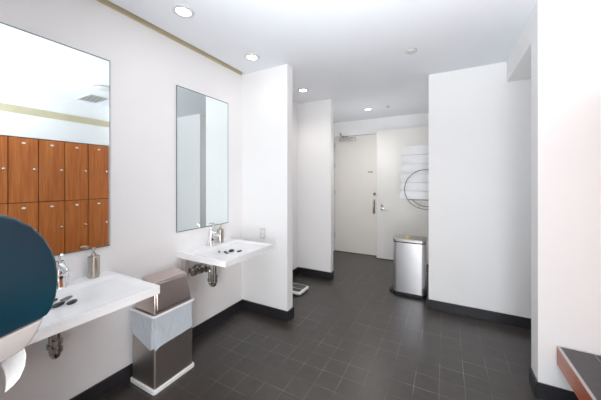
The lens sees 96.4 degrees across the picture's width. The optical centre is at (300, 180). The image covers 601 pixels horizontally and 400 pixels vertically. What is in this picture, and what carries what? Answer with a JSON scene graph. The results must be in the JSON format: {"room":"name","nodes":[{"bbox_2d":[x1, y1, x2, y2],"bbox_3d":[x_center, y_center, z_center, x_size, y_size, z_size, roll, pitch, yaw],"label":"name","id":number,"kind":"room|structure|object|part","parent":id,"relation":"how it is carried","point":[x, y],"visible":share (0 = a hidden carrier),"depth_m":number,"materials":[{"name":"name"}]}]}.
{"room":"changing room","nodes":[
{"label":"changing room","id":0,"kind":"room"},
{"bbox_2d":[0,0,334,399],"bbox_3d":[-1.113,0.050,2.480,0.100,2.900,8.100,0,0,28],"label":"wall","id":1,"kind":"structure","parent":0,"point":[147,66],"depth_m":2.06,"materials":[{"name":"paint"}]},
{"bbox_2d":[0,22,109,255],"bbox_3d":[-1.508,-0.198,1.626,0.009,1.311,0.640,0,0,29],"label":"wall mirror","id":2,"kind":"object","parent":1,"relation":"attached to","point":[55,96],"visible":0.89,"depth_m":1.64,"materials":[{"name":"clear glass"}]},
{"bbox_2d":[28,270,159,359],"bbox_3d":[-1.268,0.841,1.478,0.580,0.412,0.665,0,0,28],"label":"sink","id":3,"kind":"object","parent":1,"relation":"attached to","point":[107,293],"visible":0.6,"depth_m":1.52,"materials":[{"name":"ceramic"}]},
{"bbox_2d":[52,301,64,307],"bbox_3d":[-1.268,0.646,1.406,0.032,0.018,0.067,0,0,6],"label":"pebble","id":4,"kind":"object","parent":3,"relation":"on","point":[58,304],"visible":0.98,"depth_m":1.40,"materials":[{"name":"black stone"}]},
{"bbox_2d":[56,254,70,289],"bbox_3d":[-1.401,0.532,1.593,0.157,0.207,0.085,0,0,28],"label":"faucet","id":5,"kind":"object","parent":3,"relation":"on","point":[63,270],"visible":0.87,"depth_m":1.58,"materials":[{"name":"silver metal"}]},
{"bbox_3d":[-1.392,0.514,1.575,0.125,0.067,0.040,0,0,28],"label":"spout","id":6,"kind":"part","parent":5,"relation":"part of","materials":[{"name":"silver metal"}]},
{"bbox_2d":[60,295,72,300],"bbox_3d":[-1.298,0.650,1.488,0.024,0.014,0.067,0,0,8],"label":"pebble","id":7,"kind":"object","parent":3,"relation":"on","point":[67,297],"visible":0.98,"depth_m":1.48,"materials":[{"name":"grey stone"}]},
{"bbox_2d":[66,299,76,304],"bbox_3d":[-1.221,0.645,1.435,0.031,0.018,0.054,0,0,3],"label":"pebble","id":8,"kind":"object","parent":3,"relation":"on","point":[73,300],"visible":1,"depth_m":1.42,"materials":[{"name":"black stone"}]},
{"bbox_2d":[87,247,99,278],"bbox_3d":[-1.367,0.538,1.776,0.071,0.195,0.068,0,0,9],"label":"soap dispenser","id":9,"kind":"object","parent":3,"relation":"on","point":[93,261],"visible":1,"depth_m":1.75,"materials":[{"name":"silver metal"}]},
{"bbox_2d":[96,0,241,74],"bbox_3d":[-1.821,-1.319,1.010,0.055,0.162,4.840,0,0,28],"label":"trim","id":10,"kind":"structure","parent":1,"relation":"attached to","point":[115,7],"depth_m":2.27,"materials":[{"name":"beige wood"}]},
{"bbox_2d":[69,267,297,399],"bbox_3d":[-1.489,1.445,1.666,0.014,0.110,6.110,0,0,28],"label":"baseboard","id":11,"kind":"structure","parent":1,"relation":"attached to","point":[117,379],"depth_m":2.00,"materials":[{"name":"black rubber"}]},
{"bbox_2d":[176,85,227,232],"bbox_3d":[-0.949,-0.198,2.665,0.009,1.311,0.640,0,0,28],"label":"wall mirror","id":12,"kind":"object","parent":1,"relation":"attached to","point":[201,119],"visible":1,"depth_m":2.61,"materials":[{"name":"clear glass"}]},
{"bbox_2d":[177,238,272,286],"bbox_3d":[-0.688,0.841,2.548,0.580,0.412,0.665,0,0,28],"label":"sink","id":13,"kind":"object","parent":1,"relation":"attached to","point":[204,254],"visible":0.96,"depth_m":2.46,"materials":[{"name":"ceramic"}]},
{"bbox_2d":[217,224,223,242],"bbox_3d":[-0.826,0.538,2.774,0.071,0.195,0.068,0,0,9],"label":"soap dispenser","id":14,"kind":"object","parent":13,"relation":"on","point":[220,231],"visible":0.94,"depth_m":2.75,"materials":[{"name":"silver metal"}]},
{"bbox_2d":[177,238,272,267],"bbox_3d":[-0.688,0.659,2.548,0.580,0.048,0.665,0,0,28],"label":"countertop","id":15,"kind":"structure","parent":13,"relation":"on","point":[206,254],"depth_m":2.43,"materials":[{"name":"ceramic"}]},
{"bbox_2d":[207,225,219,246],"bbox_3d":[-0.842,0.532,2.624,0.157,0.207,0.085,0,0,28],"label":"faucet","id":16,"kind":"object","parent":15,"relation":"on","point":[210,241],"visible":1,"depth_m":2.61,"materials":[{"name":"silver metal"}]},
{"bbox_3d":[-0.833,0.514,2.607,0.125,0.067,0.040,0,0,28],"label":"spout","id":17,"kind":"part","parent":16,"relation":"part of","materials":[{"name":"silver metal"}]},
{"bbox_2d":[242,64,292,310],"bbox_3d":[-0.387,0.125,3.064,0.620,2.750,0.110,0,0,28],"label":"wall","id":18,"kind":"structure","parent":0,"point":[267,94],"depth_m":2.98,"materials":[{"name":"paint"}]},
{"bbox_2d":[260,228,264,237],"bbox_3d":[-0.424,0.585,3.016,0.070,0.114,0.011,0,0,28],"label":"wall outlet","id":19,"kind":"object","parent":18,"relation":"attached to","point":[262,230],"visible":1,"depth_m":3.01,"materials":[{"name":"white plastic"}]},
{"bbox_2d":[243,299,293,321],"bbox_3d":[-0.374,1.445,3.058,0.620,0.110,0.138,0,0,28],"label":"baseboard","id":20,"kind":"structure","parent":18,"relation":"attached to","point":[286,316],"depth_m":2.96,"materials":[{"name":"black rubber"}]},
{"bbox_2d":[298,99,332,271],"bbox_3d":[0.234,0.125,4.263,0.570,2.750,0.100,0,0,28],"label":"wall partition","id":21,"kind":"structure","parent":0,"point":[315,119],"depth_m":4.20,"materials":[{"name":"paint"}]},
{"bbox_2d":[298,267,333,279],"bbox_3d":[0.243,1.445,4.250,0.570,0.110,0.114,0,0,28],"label":"baseboard","id":22,"kind":"structure","parent":21,"relation":"attached to","point":[304,271],"depth_m":4.18,"materials":[{"name":"black rubber"}]},
{"bbox_2d":[98,251,541,399],"bbox_3d":[0.742,1.550,1.474,4.500,0.100,8.100,0,0,28],"label":"floor","id":23,"kind":"structure","parent":0,"point":[348,336],"depth_m":2.33,"materials":[{"name":"tile"}]},
{"bbox_2d":[130,267,193,394],"bbox_3d":[-1.070,1.111,2.098,0.308,0.779,0.360,0,0,28],"label":"bin","id":24,"kind":"object","parent":23,"relation":"on","point":[161,325],"visible":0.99,"depth_m":1.98,"materials":[{"name":"silver metal"}]},
{"bbox_3d":[-1.071,0.838,2.099,0.260,0.234,0.314,0,0,28],"label":"lid","id":25,"kind":"part","parent":24,"relation":"part of","materials":[{"name":"metal"}]},
{"bbox_2d":[293,283,308,295],"bbox_3d":[-0.073,1.474,3.665,0.300,0.053,0.275,0,0,28],"label":"bathroom scale","id":26,"kind":"object","parent":23,"relation":"on","point":[298,289],"visible":0.47,"depth_m":3.61,"materials":[{"name":"white plastic"}]},
{"bbox_2d":[389,234,426,298],"bbox_3d":[1.446,1.126,3.618,0.455,0.748,0.300,0,0,28],"label":"pedal bin","id":27,"kind":"object","parent":23,"relation":"on","point":[409,250],"visible":1,"depth_m":3.47,"materials":[{"name":"silver metal"}]},
{"bbox_3d":[1.470,0.773,3.605,0.400,0.041,0.300,0,0,28],"label":"lid","id":28,"kind":"part","parent":27,"relation":"part of","materials":[{"name":"metal"}]},
{"bbox_2d":[557,346,600,399],"bbox_3d":[1.524,1.304,0.724,0.680,0.392,2.085,0,0,28],"label":"bench","id":29,"kind":"object","parent":23,"relation":"on","point":[582,370],"visible":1,"depth_m":1.59,"materials":[{"name":"wood"}]},
{"bbox_2d":[108,0,537,122],"bbox_3d":[0.826,-1.325,1.429,4.310,0.150,8.100,0,0,28],"label":"ceiling","id":30,"kind":"structure","parent":0,"point":[352,54],"depth_m":2.37,"materials":[{"name":"paint"}]},
{"bbox_2d":[172,4,194,17],"bbox_3d":[-0.862,-1.246,1.977,0.156,0.009,0.156,0,0,28],"label":"recessed light","id":31,"kind":"object","parent":30,"relation":"in","point":[183,11],"visible":1,"depth_m":1.97,"materials":[{"name":"white"}]},
{"bbox_2d":[244,53,259,60],"bbox_3d":[-0.489,-1.246,2.707,0.156,0.009,0.156,0,0,28],"label":"recessed light","id":32,"kind":"object","parent":30,"relation":"in","point":[250,56],"visible":1,"depth_m":2.70,"materials":[{"name":"white"}]},
{"bbox_2d":[297,88,308,91],"bbox_3d":[0.035,-1.246,3.689,0.156,0.009,0.156,0,0,28],"label":"recessed light","id":33,"kind":"object","parent":30,"relation":"in","point":[299,89],"visible":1,"depth_m":3.69,"materials":[{"name":"white"}]},
{"bbox_2d":[406,48,416,53],"bbox_3d":[1.064,-1.240,2.574,0.104,0.019,0.104,0,0,28],"label":"smoke detector","id":34,"kind":"object","parent":30,"relation":"attached to","point":[411,50],"visible":1,"depth_m":2.55,"materials":[{"name":"plastic"}]},
{"bbox_2d":[335,113,428,136],"bbox_3d":[1.653,0.125,5.349,2.030,2.750,0.120,0,0,28],"label":"wall","id":35,"kind":"structure","parent":0,"point":[368,126],"depth_m":5.33,"materials":[{"name":"paint"}]},
{"bbox_2d":[334,133,376,255],"bbox_3d":[1.120,0.245,5.535,0.911,2.511,0.160,0,0,28],"label":"door","id":36,"kind":"structure","parent":35,"relation":"in","point":[355,165],"depth_m":5.55,"materials":[{"name":"paint"}]},
{"bbox_3d":[1.459,0.515,5.352,0.035,0.290,0.067,0,0,28],"label":"pull handle","id":37,"kind":"part","parent":36,"relation":"part of","materials":[{"name":"silver metal"}]},
{"bbox_2d":[377,126,428,264],"bbox_3d":[1.926,0.260,5.008,0.986,2.480,0.218,0,0,28],"label":"door","id":38,"kind":"structure","parent":35,"relation":"in","point":[396,215],"depth_m":5.05,"materials":[{"name":"paint"}]},
{"bbox_2d":[429,62,530,317],"bbox_3d":[2.971,0.125,3.468,2.280,2.750,1.930,0,0,28],"label":"wall","id":39,"kind":"structure","parent":0,"point":[480,121],"depth_m":2.92,"materials":[{"name":"paint"}]},
{"bbox_2d":[404,169,428,209],"bbox_3d":[1.733,0.117,3.940,0.345,0.562,0.433,0,0,28],"label":"towel rack","id":40,"kind":"object","parent":39,"relation":"attached to","point":[422,169],"visible":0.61,"depth_m":3.81,"materials":[{"name":"metal"}]},
{"bbox_2d":[400,191,428,199],"bbox_3d":[1.700,0.203,3.958,0.398,0.115,0.380,0,0,28],"label":"folded towel","id":41,"kind":"object","parent":40,"relation":"on","point":[422,195],"visible":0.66,"depth_m":3.79,"materials":[{"name":"fabric"}]},
{"bbox_2d":[401,183,428,190],"bbox_3d":[1.705,0.085,3.955,0.386,0.120,0.380,0,0,28],"label":"folded towel","id":42,"kind":"object","parent":41,"relation":"on","point":[409,186],"visible":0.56,"depth_m":3.79,"materials":[{"name":"fabric"}]},
{"bbox_2d":[400,174,428,182],"bbox_3d":[1.704,-0.037,3.956,0.390,0.125,0.380,0,0,28],"label":"folded towel","id":43,"kind":"object","parent":42,"relation":"on","point":[415,178],"visible":0.77,"depth_m":3.79,"materials":[{"name":"fabric"}]},
{"bbox_2d":[401,164,428,173],"bbox_3d":[1.708,-0.167,3.954,0.380,0.135,0.380,0,0,28],"label":"folded towel","id":44,"kind":"object","parent":43,"relation":"on","point":[406,169],"visible":0.7,"depth_m":3.79,"materials":[{"name":"fabric"}]},
{"bbox_2d":[401,154,428,164],"bbox_3d":[1.710,-0.302,3.953,0.376,0.135,0.380,0,0,28],"label":"folded towel","id":45,"kind":"object","parent":44,"relation":"on","point":[407,159],"visible":0.73,"depth_m":3.79,"materials":[{"name":"fabric"}]},
{"bbox_2d":[401,145,428,155],"bbox_3d":[1.709,-0.435,3.953,0.378,0.130,0.380,0,0,28],"label":"folded towel","id":46,"kind":"object","parent":45,"relation":"on","point":[421,149],"visible":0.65,"depth_m":3.79,"materials":[{"name":"fabric"}]},
{"bbox_2d":[427,291,530,329],"bbox_3d":[2.921,1.445,3.391,2.294,0.110,1.774,0,0,28],"label":"baseboard","id":47,"kind":"structure","parent":39,"relation":"attached to","point":[512,320],"depth_m":2.91,"materials":[{"name":"black rubber"}]},
{"bbox_2d":[507,15,530,81],"bbox_3d":[2.580,-1.143,1.969,1.540,0.215,1.080,0,0,28],"label":"wall header","id":48,"kind":"structure","parent":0,"point":[519,60],"depth_m":2.39,"materials":[{"name":"paint"}]},
{"bbox_2d":[531,0,600,391],"bbox_3d":[2.063,0.125,1.728,0.860,2.750,0.165,0,0,28],"label":"wall column","id":49,"kind":"structure","parent":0,"point":[565,34],"depth_m":1.80,"materials":[{"name":"paint"}]},
{"bbox_2d":[529,367,578,399],"bbox_3d":[2.001,1.445,1.754,0.754,0.110,0.179,0,0,28],"label":"baseboard","id":50,"kind":"structure","parent":49,"relation":"attached to","point":[542,391],"depth_m":1.83,"materials":[{"name":"black rubber"}]},
{"bbox_3d":[-1.371,0.125,0.860,0.990,2.750,0.125,0,0,28],"label":"wall","id":51,"kind":"structure","parent":0,"visible":0},
{"bbox_2d":[0,214,56,391],"bbox_3d":[-1.014,0.354,0.878,0.302,0.572,0.246,0,0,28],"label":"dispenser","id":52,"kind":"object","parent":51,"relation":"attached to","point":[28,267],"visible":1,"depth_m":0.84,"materials":[{"name":"teal plastic"}]},
{"bbox_2d":[1,348,25,391],"bbox_3d":[-0.965,0.578,0.877,0.188,0.125,0.048,0,0,28],"label":"paper towel","id":53,"kind":"object","parent":52,"relation":"hanging from","point":[13,360],"depth_m":0.85,"materials":[{"name":"white paper"}]}
]}

